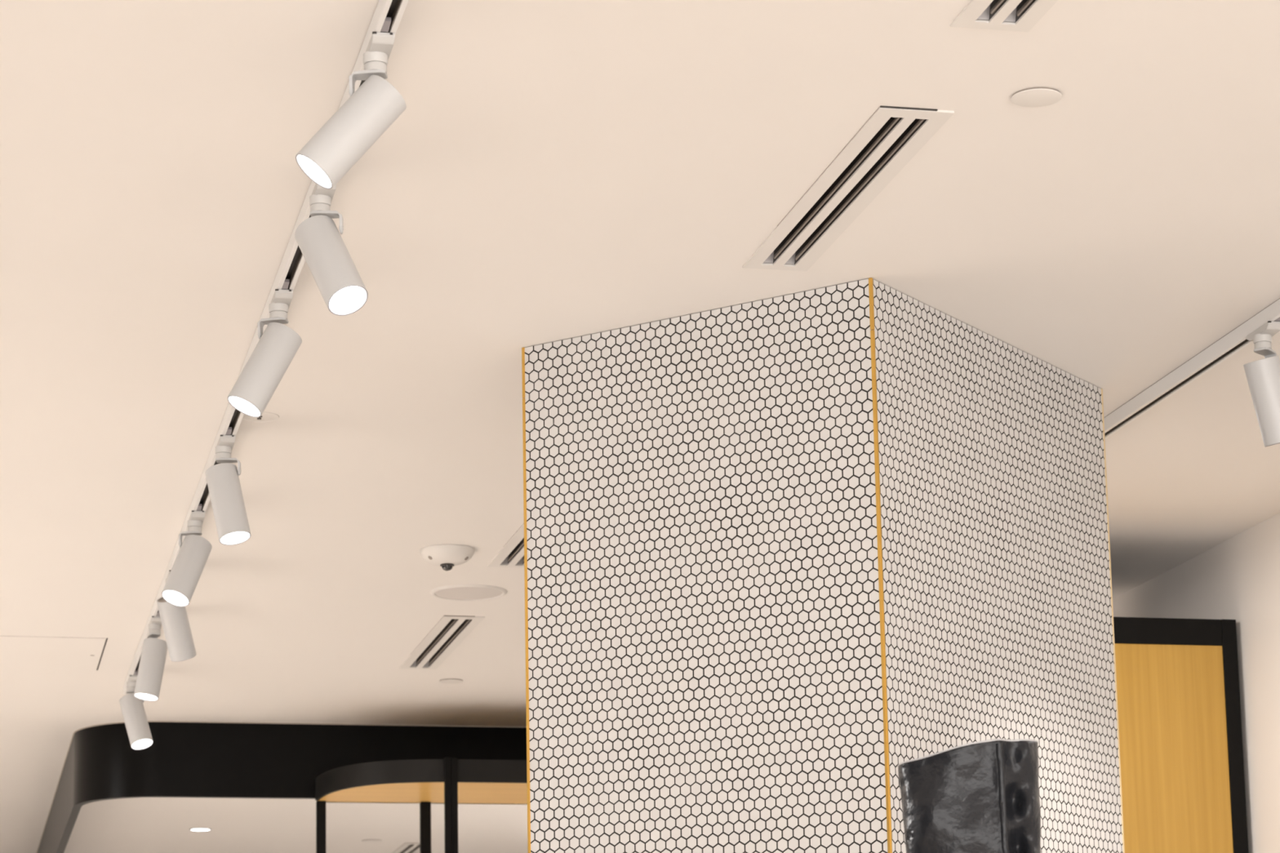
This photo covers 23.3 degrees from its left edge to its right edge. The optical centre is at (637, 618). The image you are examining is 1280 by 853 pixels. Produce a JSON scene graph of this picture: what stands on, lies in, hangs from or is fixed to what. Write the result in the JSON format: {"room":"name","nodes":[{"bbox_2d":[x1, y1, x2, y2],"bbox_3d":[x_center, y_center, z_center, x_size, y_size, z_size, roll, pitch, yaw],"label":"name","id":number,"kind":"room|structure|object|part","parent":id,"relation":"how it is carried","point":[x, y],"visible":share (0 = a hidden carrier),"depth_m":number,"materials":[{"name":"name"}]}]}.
{"room":"retail store","nodes":[
{"label":"retail store","id":0,"kind":"room"},
{"bbox_2d":[0,0,1279,852],"bbox_3d":[-3.035,-0.384,7.417,9.717,0.120,23.800,1,-11,-13],"label":"ceiling","id":1,"kind":"structure","parent":0,"point":[550,171],"depth_m":5.89,"materials":[{"name":"white paint"}]},
{"bbox_2d":[0,635,107,671],"bbox_3d":[-1.987,0.110,9.801,0.590,0.002,0.588,1,-11,-13],"label":"access hatch","id":2,"kind":"object","parent":1,"relation":"attached to","point":[16,652],"visible":1,"depth_m":9.81,"materials":[{"name":"white paint"}]},
{"bbox_2d":[189,827,211,831],"bbox_3d":[-2.028,0.971,14.402,0.105,0.024,0.105,1,-11,-13],"label":"recessed light","id":3,"kind":"object","parent":1,"relation":"in","point":[197,829],"visible":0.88,"depth_m":14.40,"materials":[{"name":"white"}]},
{"bbox_2d":[242,411,279,422],"bbox_3d":[-0.846,-0.450,6.949,0.088,0.004,0.088,1,-11,-13],"label":"sprinkler head","id":4,"kind":"object","parent":1,"relation":"in","point":[266,416],"visible":0.69,"depth_m":6.96,"materials":[{"name":"white metal"}]},
{"bbox_2d":[123,0,408,694],"bbox_3d":[-0.699,-0.613,6.024,0.032,0.032,9.228,1,-11,-13],"label":"track","id":5,"kind":"object","parent":1,"relation":"attached to","point":[293,260],"visible":0.41,"depth_m":5.87,"materials":[{"name":"white metal"}]},
{"bbox_2d":[119,670,153,750],"bbox_3d":[-1.629,0.304,10.081,0.086,0.248,0.144,6,-13,-34],"label":"track spotlight","id":6,"kind":"object","parent":5,"relation":"attached to","point":[134,714],"visible":0.83,"depth_m":10.05,"materials":[{"name":"grey plastic"}]},
{"bbox_2d":[133,610,167,701],"bbox_3d":[-1.426,0.115,9.093,0.094,0.250,0.147,-2,-11,4],"label":"track spotlight","id":7,"kind":"object","parent":5,"relation":"hanging from","point":[154,650],"visible":0.98,"depth_m":9.07,"materials":[{"name":"grey plastic"}]},
{"bbox_2d":[156,569,196,662],"bbox_3d":[-1.265,-0.008,8.472,0.085,0.245,0.187,-3,-11,10],"label":"track spotlight","id":8,"kind":"object","parent":5,"relation":"attached to","point":[174,619],"visible":0.61,"depth_m":8.46,"materials":[{"name":"grey plastic"}]},
{"bbox_2d":[161,503,212,606],"bbox_3d":[-1.122,-0.148,7.744,0.109,0.246,0.146,-2,-11,7],"label":"track spotlight","id":9,"kind":"object","parent":5,"relation":"attached to","point":[180,587],"visible":1,"depth_m":7.71,"materials":[{"name":"grey plastic"}]},
{"bbox_2d":[204,426,251,545],"bbox_3d":[-0.921,-0.291,6.999,0.087,0.250,0.145,6,-13,-33],"label":"track spotlight","id":10,"kind":"object","parent":5,"relation":"attached to","point":[227,500],"visible":1,"depth_m":6.98,"materials":[{"name":"grey plastic"}]},
{"bbox_2d":[227,279,302,417],"bbox_3d":[-0.698,-0.503,5.911,0.143,0.246,0.134,-5,-11,21],"label":"track spotlight","id":11,"kind":"object","parent":5,"relation":"attached to","point":[277,347],"visible":1,"depth_m":5.88,"materials":[{"name":"grey plastic"}]},
{"bbox_2d":[294,183,368,315],"bbox_3d":[-0.522,-0.628,5.275,0.087,0.243,0.157,6,-13,-33],"label":"track spotlight","id":12,"kind":"object","parent":5,"relation":"attached to","point":[339,282],"visible":0.98,"depth_m":5.24,"materials":[{"name":"grey plastic"}]},
{"bbox_2d":[295,17,406,189],"bbox_3d":[-0.423,-0.758,4.616,0.165,0.235,0.147,1,-11,-13],"label":"track spotlight","id":13,"kind":"object","parent":5,"relation":"attached to","point":[370,110],"visible":1,"depth_m":4.61,"materials":[{"name":"grey plastic"}]},
{"bbox_2d":[36,720,526,852],"bbox_3d":[-1.223,1.069,14.226,2.921,0.274,5.816,1,-11,-13],"label":"fascia","id":14,"kind":"object","parent":1,"relation":"attached to","point":[184,759],"visible":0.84,"depth_m":11.28,"materials":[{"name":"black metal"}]},
{"bbox_2d":[361,839,382,842],"bbox_3d":[-1.281,1.073,14.961,0.100,0.005,0.100,1,-11,-13],"label":"sprinkler cover","id":15,"kind":"object","parent":1,"relation":"attached to","point":[367,840],"visible":1,"depth_m":14.94,"materials":[{"name":"white"}]},
{"bbox_2d":[392,842,419,852],"bbox_3d":[-1.165,1.151,15.527,0.126,0.055,0.898,1,-11,-13],"label":"ceiling vent","id":16,"kind":"object","parent":1,"relation":"in","point":[406,847],"visible":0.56,"depth_m":15.33,"materials":[{"name":"white metal"}]},
{"bbox_2d":[399,615,484,669],"bbox_3d":[-0.623,0.054,9.779,0.124,0.055,0.926,1,-11,-13],"label":"ceiling vent","id":17,"kind":"object","parent":1,"relation":"in","point":[450,631],"visible":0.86,"depth_m":9.76,"materials":[{"name":"white metal"}]},
{"bbox_3d":[-0.632,0.069,9.774,0.002,0.008,0.846,1,-11,-13],"label":"deflector blade","id":18,"kind":"part","parent":17,"relation":"part of","materials":[{"name":"beige"}]},
{"bbox_3d":[-0.591,0.070,9.784,0.002,0.008,0.846,1,-11,-13],"label":"deflector blade","id":19,"kind":"part","parent":17,"relation":"part of","materials":[{"name":"beige"}]},
{"bbox_2d":[419,544,475,571],"bbox_3d":[-0.514,-0.157,8.388,0.149,0.058,0.149,1,-11,-13],"label":"dome camera","id":20,"kind":"object","parent":1,"relation":"attached to","point":[445,556],"visible":1,"depth_m":8.34,"materials":[{"name":"white plastic"}]},
{"bbox_2d":[439,678,462,684],"bbox_3d":[-0.629,0.212,10.470,0.081,0.005,0.081,1,-11,-13],"label":"sprinkler cover","id":21,"kind":"object","parent":1,"relation":"attached to","point":[448,681],"visible":1,"depth_m":10.46,"materials":[{"name":"white metal"}]},
{"bbox_2d":[430,584,507,600],"bbox_3d":[-0.488,-0.073,8.971,0.223,0.006,0.223,1,-11,-13],"label":"ceiling speaker","id":22,"kind":"object","parent":1,"relation":"attached to","point":[457,592],"visible":1,"depth_m":8.96,"materials":[{"name":"white plastic"}]},
{"bbox_2d":[435,586,502,599],"bbox_3d":[-0.488,-0.074,8.971,0.195,0.005,0.195,1,-11,-13],"label":"grille","id":23,"kind":"object","parent":22,"relation":"attached to","point":[443,593],"depth_m":8.97,"materials":[{"name":"white"}]},
{"bbox_2d":[487,523,524,568],"bbox_3d":[-0.256,-0.253,8.190,0.126,0.055,0.914,1,-11,-13],"label":"ceiling vent","id":24,"kind":"object","parent":1,"relation":"in","point":[512,553],"visible":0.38,"depth_m":8.47,"materials":[{"name":"white metal"}]},
{"bbox_3d":[-0.266,-0.238,8.184,0.002,0.008,0.834,1,-11,-13],"label":"deflector blade","id":25,"kind":"part","parent":24,"relation":"part of","materials":[{"name":"beige metal"}]},
{"bbox_2d":[742,106,954,271],"bbox_3d":[0.359,-0.774,5.495,0.128,0.055,0.890,1,-11,-13],"label":"ceiling vent","id":26,"kind":"object","parent":1,"relation":"in","point":[892,135],"visible":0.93,"depth_m":5.45,"materials":[{"name":"white metal"}]},
{"bbox_3d":[0.348,-0.759,5.490,0.002,0.008,0.810,1,-11,-13],"label":"deflector blade","id":27,"kind":"part","parent":26,"relation":"part of","materials":[{"name":"beige"}]},
{"bbox_3d":[0.389,-0.758,5.500,0.002,0.008,0.810,1,-11,-13],"label":"deflector blade","id":28,"kind":"part","parent":26,"relation":"part of","materials":[{"name":"beige"}]},
{"bbox_2d":[950,0,1057,31],"bbox_3d":[0.633,-1.005,4.297,0.126,0.055,0.898,1,-11,-13],"label":"ceiling vent","id":29,"kind":"object","parent":1,"relation":"in","point":[1026,14],"visible":1,"depth_m":4.67,"materials":[{"name":"white metal"}]},
{"bbox_3d":[0.623,-0.991,4.292,0.002,0.008,0.818,1,-11,-13],"label":"deflector blade","id":30,"kind":"part","parent":29,"relation":"part of","materials":[{"name":"beige"}]},
{"bbox_3d":[0.664,-0.990,4.302,0.002,0.008,0.818,1,-11,-13],"label":"deflector blade","id":31,"kind":"part","parent":29,"relation":"part of","materials":[{"name":"beige"}]},
{"bbox_2d":[1010,87,1062,106],"bbox_3d":[0.645,-0.842,5.019,0.082,0.005,0.082,1,-11,-13],"label":"sprinkler cover","id":32,"kind":"object","parent":1,"relation":"attached to","point":[1033,96],"visible":1,"depth_m":5.01,"materials":[{"name":"white plastic"}]},
{"bbox_2d":[1103,297,1279,439],"bbox_3d":[1.320,-0.644,6.066,0.032,0.032,5.608,1,-11,-13],"label":"track","id":33,"kind":"object","parent":1,"relation":"attached to","point":[1234,341],"visible":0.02,"depth_m":6.64,"materials":[{"name":"white metal"}]},
{"bbox_2d":[1243,316,1279,447],"bbox_3d":[1.272,-0.473,6.251,0.099,0.250,0.152,-5,-11,19],"label":"track spotlight","id":34,"kind":"object","parent":33,"relation":"attached to","point":[1263,375],"visible":1,"depth_m":6.24,"materials":[{"name":"grey plastic"}]},
{"bbox_2d":[1112,512,1279,852],"bbox_3d":[1.697,1.374,8.111,0.100,3.250,23.700,1,-11,-13],"label":"wall","id":35,"kind":"structure","parent":0,"point":[1237,579],"depth_m":8.28,"materials":[{"name":"white paint"}]},
{"bbox_3d":[-2.973,2.917,6.793,9.717,0.100,23.800,1,-11,-13],"label":"floor","id":36,"kind":"structure","parent":0,"visible":0},
{"bbox_2d":[315,757,527,852],"bbox_3d":[-0.107,2.053,10.987,2.010,3.049,0.618,1,-11,-13],"label":"frame","id":37,"kind":"object","parent":36,"relation":"on","point":[451,782],"visible":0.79,"depth_m":10.94,"materials":[{"name":"black metal"}]},
{"bbox_3d":[-1.125,2.123,11.033,0.033,2.966,0.029,1,-11,-13],"label":"post","id":38,"kind":"part","parent":37,"relation":"part of","materials":[{"name":"black"}]},
{"bbox_3d":[-0.751,2.132,11.115,0.037,2.966,0.032,1,-11,-13],"label":"post","id":39,"kind":"part","parent":37,"relation":"part of","materials":[{"name":"black"}]},
{"bbox_3d":[-0.201,0.689,11.547,1.990,0.010,0.010,1,-11,-13],"label":"rail","id":40,"kind":"part","parent":37,"relation":"part of","materials":[{"name":"black"}]},
{"bbox_3d":[-0.636,1.984,10.570,0.022,3.049,0.026,1,-11,-13],"label":"post","id":41,"kind":"part","parent":37,"relation":"part of","materials":[{"name":"black"}]},
{"bbox_3d":[-0.614,1.986,10.575,0.022,3.047,0.026,1,-11,-13],"label":"post","id":42,"kind":"part","parent":37,"relation":"part of","materials":[{"name":"black"}]},
{"bbox_2d":[521,277,1124,852],"bbox_3d":[0.423,1.062,6.338,0.827,3.250,1.046,-8,-13,33],"label":"tiled column","id":43,"kind":"structure","parent":36,"relation":"on","point":[783,554],"depth_m":6.14,"materials":[{"name":"tile"}]},
{"bbox_3d":[-0.235,-0.507,6.422,0.007,0.107,0.007,-8,-13,33],"label":"corner trim","id":44,"kind":"part","parent":43,"relation":"part of","materials":[{"name":"gold metal"}]},
{"bbox_3d":[-0.204,1.089,6.121,0.009,3.140,0.009,1,-11,-13],"label":"corner trim","id":45,"kind":"part","parent":43,"relation":"part of","materials":[{"name":"gold metal"}]},
{"bbox_3d":[0.451,-0.606,5.983,0.007,0.103,0.007,-8,-13,33],"label":"corner trim","id":46,"kind":"part","parent":43,"relation":"part of","materials":[{"name":"gold metal"}]},
{"bbox_3d":[0.481,0.991,5.681,0.009,3.144,0.009,1,-11,-13],"label":"corner trim","id":47,"kind":"part","parent":43,"relation":"part of","materials":[{"name":"gold metal"}]},
{"bbox_3d":[1.031,0.009,6.749,0.006,1.048,0.006,-8,-13,33],"label":"corner trim","id":48,"kind":"part","parent":43,"relation":"part of","materials":[{"name":"gold metal"}]},
{"bbox_2d":[897,738,1040,852],"bbox_3d":[0.445,0.378,4.030,0.188,0.455,0.294,-1,-11,0],"label":"boot","id":49,"kind":"object","parent":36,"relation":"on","point":[978,797],"visible":1,"depth_m":4.08,"materials":[{"name":"black leather"}]},
{"bbox_2d":[1113,617,1248,852],"bbox_3d":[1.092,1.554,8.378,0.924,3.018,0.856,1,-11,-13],"label":"door","id":50,"kind":"structure","parent":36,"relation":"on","point":[1178,691],"depth_m":8.26,"materials":[{"name":"brown wood"}]},
{"bbox_3d":[1.153,0.033,8.267,0.840,0.071,0.050,1,-11,-13],"label":"rail","id":51,"kind":"part","parent":50,"relation":"part of","materials":[{"name":"black"}]}
]}

